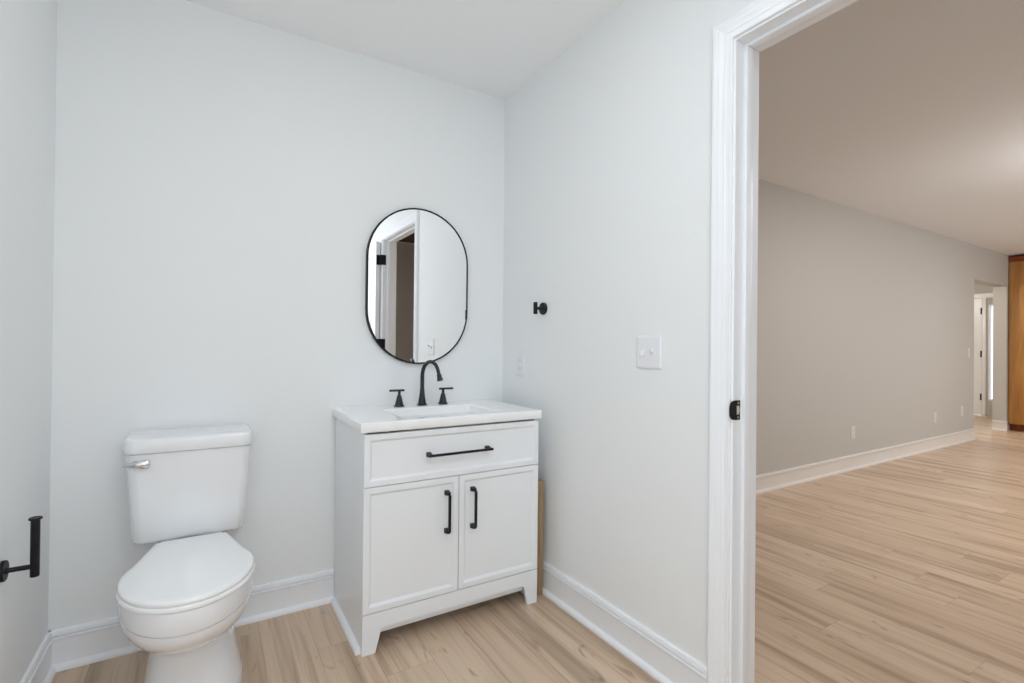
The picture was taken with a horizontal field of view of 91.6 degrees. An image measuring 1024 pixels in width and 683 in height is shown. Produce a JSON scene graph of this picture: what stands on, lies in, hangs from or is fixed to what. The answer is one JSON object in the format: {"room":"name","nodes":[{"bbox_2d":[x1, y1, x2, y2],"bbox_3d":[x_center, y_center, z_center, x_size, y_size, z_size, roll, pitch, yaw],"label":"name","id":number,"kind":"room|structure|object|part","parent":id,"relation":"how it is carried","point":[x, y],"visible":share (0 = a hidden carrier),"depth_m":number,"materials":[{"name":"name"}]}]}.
{"room":"bathroom","nodes":[
{"label":"bathroom","id":0,"kind":"room"},
{"bbox_2d":[0,0,56,682],"bbox_3d":[-0.751,-0.091,0.243,0.120,2.440,3.370,1,0,-31],"label":"wall","id":1,"kind":"structure","parent":0,"point":[28,28],"depth_m":1.45,"materials":[{"name":"white paint"}]},
{"bbox_2d":[0,516,42,582],"bbox_3d":[-1.304,0.552,1.324,0.080,0.158,0.054,1,0,-31],"label":"toilet paper holder","id":2,"kind":"object","parent":1,"relation":"attached to","point":[35,521],"visible":1,"depth_m":1.33,"materials":[{"name":"black metal"}]},
{"bbox_3d":[-1.304,0.603,1.324,0.064,0.020,0.020,1,0,-31],"label":"arm","id":3,"kind":"part","parent":2,"relation":"part of","materials":[{"name":"black metal"}]},
{"bbox_2d":[20,631,55,682],"bbox_3d":[-0.731,1.063,0.327,0.028,0.135,3.250,1,0,-31],"label":"baseboard","id":4,"kind":"structure","parent":1,"relation":"attached to","point":[40,669],"depth_m":1.61,"materials":[{"name":"white paint"}]},
{"bbox_2d":[48,0,1011,630],"bbox_3d":[3.442,-0.025,4.879,12.114,2.440,0.160,1,0,-31],"label":"wall","id":5,"kind":"structure","parent":0,"point":[224,181],"depth_m":2.10,"materials":[{"name":"white paint"}]},
{"bbox_2d":[48,569,333,671],"bbox_3d":[-0.819,1.071,2.162,1.794,0.135,0.028,1,0,-31],"label":"baseboard","id":6,"kind":"structure","parent":5,"relation":"attached to","point":[83,644],"depth_m":1.82,"materials":[{"name":"white paint"}]},
{"bbox_2d":[365,208,467,363],"bbox_3d":[-0.446,-0.265,2.391,0.509,0.746,0.020,1,0,-31],"label":"wall mirror","id":7,"kind":"object","parent":5,"relation":"attached to","point":[416,276],"visible":0.96,"depth_m":2.37,"materials":[{"name":"black mirror"}]},
{"bbox_2d":[851,426,854,438],"bbox_3d":[3.187,0.852,4.648,0.071,0.117,0.008,1,0,-31],"label":"wall outlet","id":8,"kind":"object","parent":5,"relation":"attached to","point":[852,427],"visible":1,"depth_m":4.64,"materials":[{"name":"white plastic"}]},
{"bbox_2d":[756,420,1006,493],"bbox_3d":[3.407,1.127,4.854,7.995,0.135,0.168,1,0,-31],"label":"baseboard","id":9,"kind":"structure","parent":5,"relation":"attached to","point":[766,482],"depth_m":4.67,"materials":[{"name":"white paint"}]},
{"bbox_2d":[933,412,936,422],"bbox_3d":[4.787,0.863,5.627,0.071,0.117,0.008,1,0,-31],"label":"wall outlet","id":10,"kind":"object","parent":5,"relation":"attached to","point":[935,413],"visible":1,"depth_m":5.62,"materials":[{"name":"white plastic"}]},
{"bbox_2d":[51,414,1023,682],"bbox_3d":[3.810,1.226,4.250,12.114,0.060,7.100,1,0,-31],"label":"floor","id":11,"kind":"structure","parent":0,"point":[910,569],"depth_m":2.12,"materials":[{"name":"brown wood"}]},
{"bbox_2d":[115,424,254,682],"bbox_3d":[-1.051,0.731,1.617,0.387,0.804,0.690,1,0,-31],"label":"toilet","id":12,"kind":"object","parent":11,"relation":"on","point":[181,603],"visible":1,"depth_m":1.62,"materials":[{"name":"white ceramic"}]},
{"bbox_3d":[-1.250,0.411,1.656,0.074,0.029,0.024,1,0,-31],"label":"flush lever","id":13,"kind":"part","parent":12,"relation":"part of","materials":[{"name":"silver metal"}]},
{"bbox_3d":[-0.995,0.708,1.538,0.353,0.021,0.496,1,0,-31],"label":"seat","id":14,"kind":"part","parent":12,"relation":"part of","materials":[{"name":"white plastic"}]},
{"bbox_3d":[-0.995,0.693,1.538,0.346,0.023,0.488,1,0,-31],"label":"lid","id":15,"kind":"part","parent":12,"relation":"part of","materials":[{"name":"white plastic"}]},
{"bbox_3d":[-1.041,0.925,1.608,0.358,0.416,0.660,1,0,-31],"label":"bowl","id":16,"kind":"part","parent":12,"relation":"part of","materials":[{"name":"white ceramic"}]},
{"bbox_3d":[-1.172,0.354,1.824,0.387,0.050,0.210,1,0,-31],"label":"tank lid","id":17,"kind":"part","parent":12,"relation":"part of","materials":[{"name":"white ceramic"}]},
{"bbox_3d":[-1.174,0.538,1.823,0.374,0.314,0.191,1,0,-31],"label":"tank","id":18,"kind":"part","parent":12,"relation":"part of","materials":[{"name":"white ceramic"}]},
{"bbox_2d":[330,419,538,656],"bbox_3d":[-0.334,0.740,2.176,0.783,0.808,0.502,1,0,-31],"label":"vanity cabinet","id":19,"kind":"object","parent":11,"relation":"on","point":[429,523],"visible":0.94,"depth_m":1.97,"materials":[{"name":"white paint"}]},
{"bbox_3d":[-0.671,1.128,1.988,0.020,0.022,0.424,1,0,-31],"label":"shoe molding","id":20,"kind":"part","parent":19,"relation":"part of","materials":[{"name":"white paint"}]},
{"bbox_3d":[-0.381,0.764,1.902,0.378,0.457,0.018,1,0,-31],"label":"door","id":21,"kind":"part","parent":19,"relation":"part of","materials":[{"name":"white paint"}]},
{"bbox_2d":[332,399,541,433],"bbox_3d":[-0.331,0.360,2.190,0.787,0.124,0.485,1,0,-31],"label":"countertop","id":22,"kind":"structure","parent":19,"relation":"on","point":[379,418],"depth_m":2.08,"materials":[{"name":"white stone"}]},
{"bbox_2d":[389,360,452,406],"bbox_3d":[-0.420,0.191,2.331,0.249,0.214,0.204,1,0,7],"label":"faucet","id":23,"kind":"object","parent":22,"relation":"on","point":[422,401],"visible":1,"depth_m":2.31,"materials":[{"name":"black metal"}]},
{"bbox_3d":[-0.524,0.223,2.267,0.070,0.010,0.010,1,0,-31],"label":"lever","id":24,"kind":"part","parent":23,"relation":"part of","materials":[{"name":"black metal"}]},
{"bbox_3d":[-0.515,0.259,2.273,0.049,0.074,0.049,1,0,-31],"label":"handle","id":25,"kind":"part","parent":23,"relation":"part of","materials":[{"name":"black metal"}]},
{"bbox_3d":[-0.385,0.191,2.285,0.048,0.214,0.164,1,0,-37],"label":"spout","id":26,"kind":"part","parent":23,"relation":"part of","materials":[{"name":"black metal"}]},
{"bbox_3d":[-0.331,0.262,2.386,0.049,0.074,0.049,1,0,-31],"label":"handle","id":27,"kind":"part","parent":23,"relation":"part of","materials":[{"name":"black metal"}]},
{"bbox_2d":[386,406,493,431],"bbox_3d":[-0.312,0.363,2.158,0.424,0.118,0.272,1,0,-31],"label":"basin","id":28,"kind":"object","parent":22,"relation":"in","point":[423,411],"depth_m":2.26,"materials":[{"name":"white ceramic"}]},
{"bbox_3d":[-0.251,0.673,1.956,0.017,0.166,0.042,1,0,-31],"label":"handle","id":29,"kind":"part","parent":19,"relation":"part of","materials":[{"name":"black metal"}]},
{"bbox_3d":[-0.220,1.071,2.001,0.764,0.145,0.018,1,0,-31],"label":"rail","id":30,"kind":"part","parent":19,"relation":"part of","materials":[{"name":"white paint"}]},
{"bbox_3d":[-0.213,0.439,2.004,0.764,0.192,0.018,1,0,-31],"label":"drawer","id":31,"kind":"part","parent":19,"relation":"part of","materials":[{"name":"white paint"}]},
{"bbox_3d":[-0.206,0.440,1.984,0.280,0.017,0.042,1,0,-31],"label":"handle","id":32,"kind":"part","parent":19,"relation":"part of","materials":[{"name":"black metal"}]},
{"bbox_3d":[-0.154,0.675,2.016,0.017,0.167,0.042,1,0,-31],"label":"handle","id":33,"kind":"part","parent":19,"relation":"part of","materials":[{"name":"black metal"}]},
{"bbox_3d":[-0.054,0.769,2.102,0.382,0.457,0.018,1,0,-31],"label":"door","id":34,"kind":"part","parent":19,"relation":"part of","materials":[{"name":"white paint"}]},
{"bbox_2d":[536,478,542,594],"bbox_3d":[0.027,0.889,2.409,0.042,0.518,0.370,1,0,-31],"label":"wooden board","id":35,"kind":"object","parent":11,"relation":"on","point":[539,568],"visible":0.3,"depth_m":2.25,"materials":[{"name":"brown wood"}]},
{"bbox_2d":[1008,255,1023,431],"bbox_3d":[7.459,0.037,6.521,0.577,2.415,1.265,1,0,-31],"label":"tall cabinet","id":36,"kind":"object","parent":11,"relation":"on","point":[1016,263],"visible":1,"depth_m":6.86,"materials":[{"name":"brown wood"}]},
{"bbox_3d":[7.253,-1.138,6.393,0.050,0.070,1.265,1,0,-31],"label":"crown","id":37,"kind":"part","parent":36,"relation":"part of","materials":[{"name":"brown wood"}]},
{"bbox_2d":[185,0,1023,256],"bbox_3d":[3.836,-1.284,4.263,12.114,0.080,7.100,1,0,-31],"label":"ceiling","id":38,"kind":"structure","parent":0,"point":[909,112],"depth_m":2.41,"materials":[{"name":"white paint"}]},
{"bbox_2d":[502,0,755,666],"bbox_3d":[1.057,-0.069,0.951,0.115,2.440,4.050,1,0,-31],"label":"wall","id":39,"kind":"structure","parent":0,"point":[607,163],"depth_m":1.89,"materials":[{"name":"white paint"}]},
{"bbox_2d":[516,351,524,376],"bbox_3d":[0.041,0.110,2.489,0.008,0.128,0.074,1,0,-31],"label":"wall outlet","id":40,"kind":"object","parent":39,"relation":"attached to","point":[520,355],"visible":1,"depth_m":2.48,"materials":[{"name":"white plastic"}]},
{"bbox_2d":[533,302,546,314],"bbox_3d":[0.125,-0.154,2.311,0.056,0.057,0.057,1,0,-31],"label":"robe hook","id":41,"kind":"object","parent":39,"relation":"attached to","point":[542,308],"visible":1,"depth_m":2.30,"materials":[{"name":"black metal"}]},
{"bbox_2d":[542,560,706,682],"bbox_3d":[0.776,1.083,1.249,0.028,0.135,3.250,1,0,-31],"label":"baseboard","id":42,"kind":"structure","parent":39,"relation":"attached to","point":[659,658],"depth_m":1.84,"materials":[{"name":"white paint"}]},
{"bbox_2d":[636,336,661,368],"bbox_3d":[0.479,0.038,1.764,0.018,0.117,0.115,1,0,-31],"label":"light switch","id":43,"kind":"object","parent":39,"relation":"attached to","point":[649,348],"visible":1,"depth_m":1.76,"materials":[{"name":"white plastic"}]},
{"bbox_2d":[729,400,739,419],"bbox_3d":[0.664,0.205,1.482,0.048,0.058,0.004,1,0,-31],"label":"strike plate","id":44,"kind":"object","parent":39,"relation":"attached to","point":[734,409],"visible":1,"depth_m":1.48,"materials":[{"name":"black metal"}]},
{"bbox_2d":[707,0,800,682],"bbox_3d":[0.867,0.085,1.133,0.017,2.130,0.969,1,0,-31],"label":"trim","id":45,"kind":"structure","parent":39,"relation":"attached to","point":[724,33],"depth_m":1.50,"materials":[{"name":"white paint"}]},
{"bbox_2d":[729,0,857,682],"bbox_3d":[0.922,0.116,1.167,0.118,2.071,0.851,1,0,-31],"label":"trim","id":46,"kind":"structure","parent":39,"relation":"attached to","point":[802,6],"depth_m":1.50,"materials":[{"name":"white paint"}]},
{"bbox_2d":[974,283,992,416],"bbox_3d":[7.672,0.040,9.110,0.120,2.440,2.640,1,0,-31],"label":"wall","id":47,"kind":"structure","parent":0,"point":[978,288],"depth_m":8.41,"materials":[{"name":"grey paint"}]},
{"bbox_2d":[973,298,981,414],"bbox_3d":[7.763,0.255,8.843,0.107,1.984,0.904,1,0,-31],"label":"door","id":48,"kind":"structure","parent":47,"relation":"in","point":[977,409],"depth_m":8.52,"materials":[{"name":"white paint"}]},
{"bbox_2d":[974,293,992,415],"bbox_3d":[7.839,0.222,8.703,0.016,2.075,1.380,1,0,-31],"label":"trim","id":49,"kind":"structure","parent":47,"relation":"attached to","point":[983,296],"depth_m":8.43,"materials":[{"name":"white paint"}]},
{"bbox_2d":[988,305,992,400],"bbox_3d":[8.122,0.190,8.296,0.060,1.620,0.256,1,0,-31],"label":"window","id":50,"kind":"structure","parent":47,"relation":"in","point":[989,312],"depth_m":8.38,"materials":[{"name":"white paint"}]}
]}

